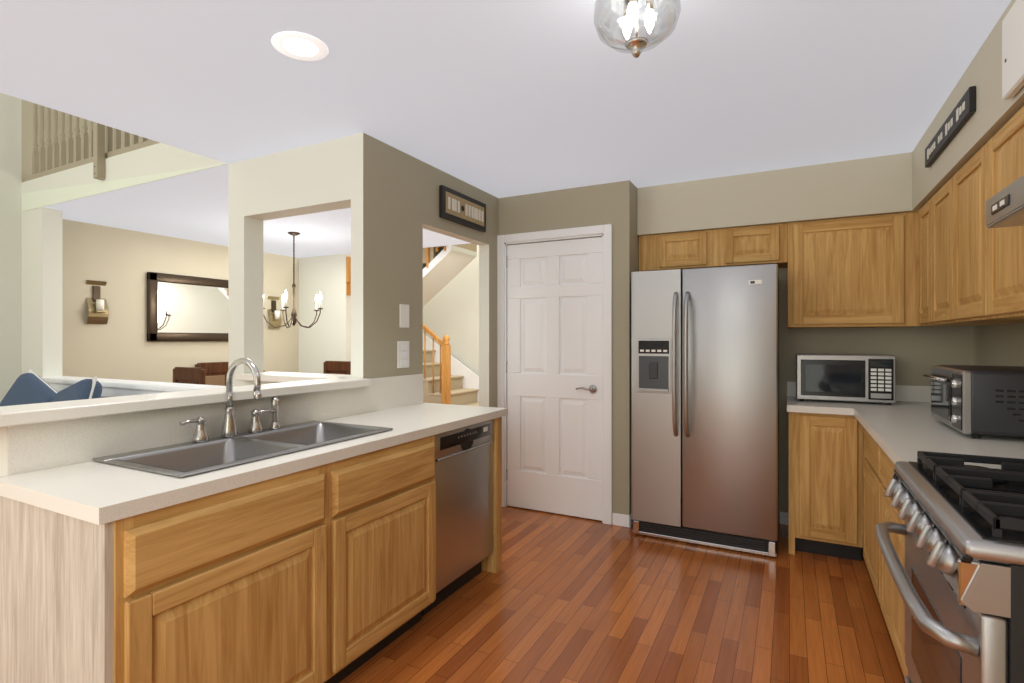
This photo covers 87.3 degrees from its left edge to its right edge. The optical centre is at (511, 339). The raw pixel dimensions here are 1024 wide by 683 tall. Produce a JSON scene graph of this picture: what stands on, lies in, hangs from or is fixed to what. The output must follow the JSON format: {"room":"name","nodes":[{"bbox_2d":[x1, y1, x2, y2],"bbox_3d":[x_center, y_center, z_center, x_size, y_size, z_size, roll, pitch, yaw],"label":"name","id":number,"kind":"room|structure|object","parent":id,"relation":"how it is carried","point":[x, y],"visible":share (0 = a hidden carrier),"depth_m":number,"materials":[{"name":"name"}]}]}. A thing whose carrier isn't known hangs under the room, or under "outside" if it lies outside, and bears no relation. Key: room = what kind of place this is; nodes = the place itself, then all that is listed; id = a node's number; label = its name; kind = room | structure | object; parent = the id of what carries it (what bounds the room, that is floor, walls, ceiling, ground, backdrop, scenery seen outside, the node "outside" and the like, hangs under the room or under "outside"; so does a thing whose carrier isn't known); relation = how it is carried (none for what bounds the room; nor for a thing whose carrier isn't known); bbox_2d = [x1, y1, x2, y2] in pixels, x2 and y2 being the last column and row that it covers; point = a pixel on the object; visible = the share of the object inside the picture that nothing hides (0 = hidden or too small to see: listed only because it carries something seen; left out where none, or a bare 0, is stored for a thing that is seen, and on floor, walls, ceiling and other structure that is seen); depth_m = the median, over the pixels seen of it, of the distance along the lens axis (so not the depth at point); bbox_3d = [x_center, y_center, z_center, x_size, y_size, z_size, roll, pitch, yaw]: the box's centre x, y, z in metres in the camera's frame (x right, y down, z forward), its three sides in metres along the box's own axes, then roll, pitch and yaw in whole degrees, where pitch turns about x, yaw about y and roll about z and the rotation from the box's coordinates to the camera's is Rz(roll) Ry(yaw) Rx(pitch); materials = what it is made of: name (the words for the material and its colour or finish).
{"room":"kitchen","nodes":[
{"label":"kitchen","id":0,"kind":"room"},
{"bbox_2d":[24,103,159,181],"bbox_3d":[-3.051,-1.840,4.092,2.816,1.240,0.164,0,0,27],"label":"railing","id":1,"kind":"object","parent":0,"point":[95,146],"visible":0.29,"depth_m":4.39,"materials":[{"name":"beige paint"}]},
{"bbox_2d":[0,93,298,401],"bbox_3d":[-4.303,-1.180,4.871,0.120,5.000,9.540,0,0,27],"label":"wall","id":2,"kind":"structure","parent":0,"point":[121,263],"depth_m":5.33,"materials":[{"name":"white paint"}]},
{"bbox_2d":[86,280,108,323],"bbox_3d":[-4.008,-0.360,5.203,0.141,0.420,0.170,0,0,27],"label":"sconce","id":3,"kind":"object","parent":2,"relation":"attached to","point":[98,311],"depth_m":5.19,"materials":[{"name":"gold metal"}]},
{"bbox_2d":[147,272,227,340],"bbox_3d":[-3.549,-0.345,6.148,0.044,0.730,1.180,0,0,27],"label":"mirror","id":4,"kind":"object","parent":2,"relation":"attached to","point":[185,308],"visible":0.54,"depth_m":5.98,"materials":[{"name":"brown wood"}]},
{"bbox_2d":[268,296,282,328],"bbox_3d":[-3.080,-0.350,6.997,0.141,0.420,0.170,0,0,27],"label":"sconce","id":5,"kind":"object","parent":2,"relation":"attached to","point":[275,317],"depth_m":6.99,"materials":[{"name":"gold metal"}]},
{"bbox_2d":[0,377,370,476],"bbox_3d":[-1.220,0.765,2.201,0.210,1.110,1.629,0,0,27],"label":"ledge","id":6,"kind":"structure","parent":0,"point":[16,415],"depth_m":1.88,"materials":[{"name":"white paint"}]},
{"bbox_2d":[22,136,350,396],"bbox_3d":[-2.570,0.100,3.891,3.860,2.440,0.250,0,0,27],"label":"wall","id":7,"kind":"structure","parent":0,"point":[310,179],"depth_m":3.40,"materials":[{"name":"white paint"}]},
{"bbox_2d":[22,164,223,211],"bbox_3d":[-3.058,-1.201,4.067,2.790,0.158,0.003,0,0,27],"label":"trim","id":8,"kind":"structure","parent":7,"relation":"attached to","point":[35,200],"depth_m":4.24,"materials":[{"name":"white paint"}]},
{"bbox_2d":[299,253,350,373],"bbox_3d":[-2.517,0.100,7.247,0.870,2.440,0.140,0,0,27],"label":"wall","id":9,"kind":"structure","parent":0,"point":[326,337],"depth_m":7.17,"materials":[{"name":"white paint"}]},
{"bbox_2d":[346,256,350,294],"bbox_3d":[-2.117,-0.830,7.040,0.029,0.500,0.150,0,0,27],"label":"trim","id":10,"kind":"structure","parent":9,"relation":"attached to","point":[348,275],"depth_m":6.99,"materials":[{"name":"brown wood"}]},
{"bbox_2d":[351,133,527,406],"bbox_3d":[0.255,0.100,5.053,0.090,2.440,4.790,0,0,27],"label":"wall","id":11,"kind":"structure","parent":0,"point":[394,202],"depth_m":3.16,"materials":[{"name":"beige paint"}]},
{"bbox_2d":[397,341,408,367],"bbox_3d":[-0.646,0.090,3.200,0.010,0.160,0.110,0,0,27],"label":"switch plate","id":12,"kind":"object","parent":11,"relation":"attached to","point":[402,354],"depth_m":3.19,"materials":[{"name":"white plastic"}]},
{"bbox_2d":[399,304,408,327],"bbox_3d":[-0.643,-0.140,3.209,0.007,0.140,0.090,0,0,27],"label":"switch plate","id":13,"kind":"object","parent":11,"relation":"attached to","point":[403,308],"depth_m":3.20,"materials":[{"name":"white plastic"}]},
{"bbox_2d":[439,185,485,231],"bbox_3d":[-0.335,-0.910,3.776,0.034,0.210,0.570,0,0,27],"label":"sign","id":14,"kind":"object","parent":11,"relation":"attached to","point":[461,208],"visible":1,"depth_m":3.72,"materials":[{"name":"black wood"}]},
{"bbox_2d":[423,245,478,375],"bbox_3d":[-0.371,-1.180,8.141,3.860,5.000,0.120,0,0,27],"label":"wall","id":15,"kind":"structure","parent":0,"point":[451,309],"depth_m":8.29,"materials":[{"name":"white paint"}]},
{"bbox_2d":[0,0,1010,257],"bbox_3d":[-1.499,-1.250,2.413,7.120,0.260,7.750,0,0,27],"label":"ceiling","id":16,"kind":"structure","parent":0,"point":[502,98],"depth_m":2.39,"materials":[{"name":"grey paint"}]},
{"bbox_2d":[263,232,322,327],"bbox_3d":[-2.275,-0.619,5.655,0.631,1.000,0.605,0,0,27],"label":"dining chandelier","id":17,"kind":"object","parent":16,"relation":"hanging from","point":[294,320],"visible":0.92,"depth_m":5.62,"materials":[{"name":"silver metal"}]},
{"bbox_2d":[271,31,328,60],"bbox_3d":[-0.808,-1.161,2.051,0.204,0.089,0.204,0,0,27],"label":"recessed light","id":18,"kind":"object","parent":16,"relation":"in","point":[300,46],"visible":0.69,"depth_m":2.08,"materials":[{"name":"white plastic"}]},
{"bbox_2d":[594,0,680,57],"bbox_3d":[0.376,-0.984,1.618,0.256,0.270,0.256,0,0,27],"label":"ceiling light fixture","id":19,"kind":"object","parent":16,"relation":"attached to","point":[636,46],"visible":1,"depth_m":1.61,"materials":[{"name":"glass"}]},
{"bbox_2d":[498,180,638,514],"bbox_3d":[0.490,0.100,4.267,1.050,2.440,0.570,0,0,27],"label":"wall","id":20,"kind":"structure","parent":0,"point":[614,204],"depth_m":3.82,"materials":[{"name":"beige paint"}]},
{"bbox_2d":[506,237,601,520],"bbox_3d":[0.296,0.284,4.047,0.792,2.055,0.095,0,0,27],"label":"pantry door","id":21,"kind":"structure","parent":20,"relation":"in","point":[554,374],"depth_m":4.04,"materials":[{"name":"white paint"}]},
{"bbox_2d":[497,224,611,524],"bbox_3d":[0.304,0.249,4.049,0.934,2.142,0.048,0,0,27],"label":"door frame","id":22,"kind":"structure","parent":20,"relation":"attached to","point":[505,241],"depth_m":3.88,"materials":[{"name":"white paint"}]},
{"bbox_2d":[639,223,790,270],"bbox_3d":[1.448,-0.639,3.898,0.984,0.258,0.335,0,0,27],"label":"upper cabinet","id":23,"kind":"object","parent":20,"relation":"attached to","point":[762,244],"depth_m":3.74,"materials":[{"name":"brown wood"}]},
{"bbox_2d":[339,506,904,682],"bbox_3d":[-1.141,1.350,3.236,7.240,0.060,9.540,0,0,27],"label":"floor","id":24,"kind":"structure","parent":0,"point":[559,598],"depth_m":2.54,"materials":[{"name":"laminate"}]},
{"bbox_2d":[0,370,105,405],"bbox_3d":[-3.497,0.776,3.033,1.900,1.089,2.175,0,0,27],"label":"sofa","id":25,"kind":"object","parent":24,"relation":"on","point":[30,387],"visible":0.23,"depth_m":3.90,"materials":[{"name":"fabric"}]},
{"bbox_2d":[0,457,351,682],"bbox_3d":[-1.093,0.880,1.787,0.697,0.880,0.771,0,0,27],"label":"base cabinet","id":26,"kind":"object","parent":24,"relation":"on","point":[325,573],"depth_m":1.51,"materials":[{"name":"brown wood"}]},
{"bbox_2d":[0,374,507,524],"bbox_3d":[-0.765,0.328,2.332,0.594,0.225,2.080,0,0,27],"label":"countertop","id":27,"kind":"structure","parent":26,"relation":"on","point":[53,466],"depth_m":1.80,"materials":[{"name":"laminate"}]},
{"bbox_2d":[92,420,392,477],"bbox_3d":[-0.951,0.487,2.063,0.485,0.194,0.930,0,0,27],"label":"double sink","id":28,"kind":"object","parent":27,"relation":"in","point":[182,460],"visible":0.31,"depth_m":2.03,"materials":[{"name":"silver metal"}]},
{"bbox_2d":[179,358,279,442],"bbox_3d":[-1.055,0.231,2.129,0.219,0.316,0.441,0,0,27],"label":"kitchen faucet","id":29,"kind":"object","parent":28,"relation":"on","point":[229,430],"visible":1,"depth_m":2.13,"materials":[{"name":"silver metal"}]},
{"bbox_2d":[173,364,227,385],"bbox_3d":[-2.975,0.792,5.284,0.460,1.055,0.465,0,0,27],"label":"dining chair","id":30,"kind":"object","parent":24,"relation":"on","point":[211,373],"depth_m":5.17,"materials":[{"name":"brown wood"}]},
{"bbox_2d":[195,362,227,364],"bbox_3d":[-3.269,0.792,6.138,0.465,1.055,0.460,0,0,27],"label":"dining table","id":31,"kind":"object","parent":24,"relation":"on","point":[207,362],"depth_m":6.20,"materials":[{"name":"brown wood"}]},
{"bbox_2d":[323,361,350,373],"bbox_3d":[-2.232,0.792,6.393,0.460,1.055,0.465,0,0,27],"label":"dining chair","id":32,"kind":"object","parent":24,"relation":"on","point":[329,367],"depth_m":6.61,"materials":[{"name":"brown wood"}]},
{"bbox_2d":[337,366,350,374],"bbox_3d":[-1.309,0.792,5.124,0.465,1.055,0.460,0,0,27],"label":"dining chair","id":33,"kind":"object","parent":24,"relation":"on","point":[346,370],"depth_m":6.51,"materials":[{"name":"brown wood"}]},
{"bbox_2d":[341,362,350,365],"bbox_3d":[-1.566,0.792,6.049,0.460,1.055,0.465,0,0,27],"label":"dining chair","id":34,"kind":"object","parent":24,"relation":"on","point":[342,363],"depth_m":6.50,"materials":[{"name":"brown wood"}]},
{"bbox_2d":[352,435,435,671],"bbox_3d":[-0.818,0.880,2.320,0.697,0.880,0.731,0,0,27],"label":"base cabinet","id":35,"kind":"object","parent":24,"relation":"on","point":[394,487],"depth_m":2.20,"materials":[{"name":"brown wood"}]},
{"bbox_2d":[423,243,478,405],"bbox_3d":[-1.323,-0.588,7.583,2.678,3.815,1.545,0,0,27],"label":"stairs","id":36,"kind":"structure","parent":24,"relation":"on","point":[448,378],"depth_m":7.25,"materials":[{"name":"beige carpet"}]},
{"bbox_2d":[422,419,493,615],"bbox_3d":[-0.476,0.882,2.895,0.562,0.875,0.582,0,0,27],"label":"dishwasher","id":37,"kind":"object","parent":24,"relation":"on","point":[464,495],"visible":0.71,"depth_m":2.75,"materials":[{"name":"grey metal"}]},
{"bbox_2d":[481,417,501,572],"bbox_3d":[-0.516,0.880,2.904,0.697,0.880,0.736,0,0,27],"label":"base cabinet","id":38,"kind":"object","parent":24,"relation":"on","point":[492,563],"depth_m":3.04,"materials":[{"name":"brown wood"}]},
{"bbox_2d":[632,264,778,556],"bbox_3d":[1.338,0.425,3.688,0.885,1.770,0.759,0,0,27],"label":"refrigerator","id":39,"kind":"object","parent":24,"relation":"on","point":[705,406],"visible":1,"depth_m":3.40,"materials":[{"name":"grey metal"}]},
{"bbox_2d":[789,412,907,677],"bbox_3d":[1.768,0.880,2.384,0.960,0.880,1.621,0,0,27],"label":"base cabinet","id":40,"kind":"object","parent":24,"relation":"on","point":[841,469],"visible":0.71,"depth_m":1.81,"materials":[{"name":"brown wood"}]},
{"bbox_2d":[787,382,1023,468],"bbox_3d":[1.910,0.370,2.624,1.012,0.140,2.178,0,0,27],"label":"countertop","id":41,"kind":"structure","parent":40,"relation":"on","point":[906,427],"depth_m":2.41,"materials":[{"name":"laminate"}]},
{"bbox_2d":[796,354,895,404],"bbox_3d":[2.154,0.249,3.501,0.530,0.300,0.340,0,0,27],"label":"microwave","id":42,"kind":"object","parent":41,"relation":"on","point":[854,377],"visible":0.98,"depth_m":3.35,"materials":[{"name":"silver metal"}]},
{"bbox_2d":[923,365,1023,438],"bbox_3d":[2.078,0.262,2.330,0.390,0.275,0.552,0,0,27],"label":"toaster oven","id":43,"kind":"object","parent":41,"relation":"on","point":[976,402],"visible":1,"depth_m":2.14,"materials":[{"name":"grey metal"}]},
{"bbox_2d":[875,451,1023,682],"bbox_3d":[1.323,0.832,1.252,0.740,0.976,0.788,0,0,27],"label":"gas range","id":44,"kind":"object","parent":24,"relation":"on","point":[959,580],"visible":1,"depth_m":1.19,"materials":[{"name":"silver metal"}]},
{"bbox_2d":[536,236,968,522],"bbox_3d":[1.537,0.100,4.114,3.050,2.440,0.120,0,0,27],"label":"wall","id":45,"kind":"structure","parent":0,"point":[918,352],"depth_m":3.62,"materials":[{"name":"beige paint"}]},
{"bbox_2d":[612,512,788,527],"bbox_3d":[-0.919,1.275,4.731,6.019,0.090,2.860,0,0,27],"label":"baseboard","id":46,"kind":"structure","parent":45,"relation":"attached to","point":[622,520],"depth_m":3.80,"materials":[{"name":"white paint"}]},
{"bbox_2d":[787,213,898,327],"bbox_3d":[2.198,-0.424,3.510,0.700,0.688,0.335,0,0,27],"label":"upper cabinet","id":47,"kind":"object","parent":45,"relation":"attached to","point":[843,272],"depth_m":3.38,"materials":[{"name":"brown wood"}]},
{"bbox_2d":[637,153,908,235],"bbox_3d":[1.725,-0.944,3.745,1.620,0.348,0.358,0,0,27],"label":"soffit","id":48,"kind":"structure","parent":0,"point":[894,183],"depth_m":3.53,"materials":[{"name":"beige paint"}]},
{"bbox_2d":[909,0,1023,211],"bbox_3d":[1.191,-0.944,0.509,0.348,0.348,6.598,0,0,27],"label":"soffit","id":49,"kind":"structure","parent":0,"point":[984,72],"depth_m":2.17,"materials":[{"name":"beige paint"}]},
{"bbox_2d":[925,86,975,167],"bbox_3d":[1.986,-0.945,2.452,0.023,0.100,0.780,0,0,27],"label":"sign","id":50,"kind":"object","parent":49,"relation":"attached to","point":[962,112],"visible":1,"depth_m":2.33,"materials":[{"name":"black wood"}]},
{"bbox_2d":[1002,0,1023,99],"bbox_3d":[1.574,-0.917,1.663,0.030,0.265,0.220,0,0,27],"label":"box","id":51,"kind":"object","parent":49,"relation":"attached to","point":[1013,53],"visible":1,"depth_m":1.68,"materials":[{"name":"white"}]},
{"bbox_2d":[969,323,1023,366],"bbox_3d":[1.401,0.100,0.401,0.120,2.440,6.840,0,0,27],"label":"wall","id":52,"kind":"structure","parent":0,"point":[997,345],"depth_m":2.90,"materials":[{"name":"beige paint"}]},
{"bbox_2d":[899,199,930,326],"bbox_3d":[2.430,-0.424,2.962,0.396,0.688,0.506,0,0,27],"label":"upper cabinet","id":53,"kind":"object","parent":52,"relation":"attached to","point":[914,227],"depth_m":3.23,"materials":[{"name":"brown wood"}]},
{"bbox_2d":[931,187,942,325],"bbox_3d":[2.279,-0.424,2.593,0.325,0.688,0.552,0,0,27],"label":"upper cabinet","id":54,"kind":"object","parent":52,"relation":"attached to","point":[937,200],"depth_m":2.75,"materials":[{"name":"brown wood"}]},
{"bbox_2d":[943,155,1023,325],"bbox_3d":[2.072,-0.424,2.193,0.325,0.688,0.612,0,0,27],"label":"upper cabinet","id":55,"kind":"object","parent":52,"relation":"attached to","point":[944,255],"depth_m":2.40,"materials":[{"name":"brown wood"}]},
{"bbox_2d":[975,106,1023,321],"bbox_3d":[1.852,-0.424,1.767,0.325,0.688,0.611,0,0,27],"label":"upper cabinet","id":56,"kind":"object","parent":52,"relation":"attached to","point":[999,252],"depth_m":1.94,"materials":[{"name":"brown wood"}]},
{"bbox_2d":[986,175,1023,227],"bbox_3d":[1.466,-0.415,1.178,0.471,0.160,0.782,0,0,27],"label":"range hood","id":57,"kind":"object","parent":52,"relation":"attached to","point":[1005,207],"visible":1,"depth_m":1.49,"materials":[{"name":"silver metal"}]}
]}

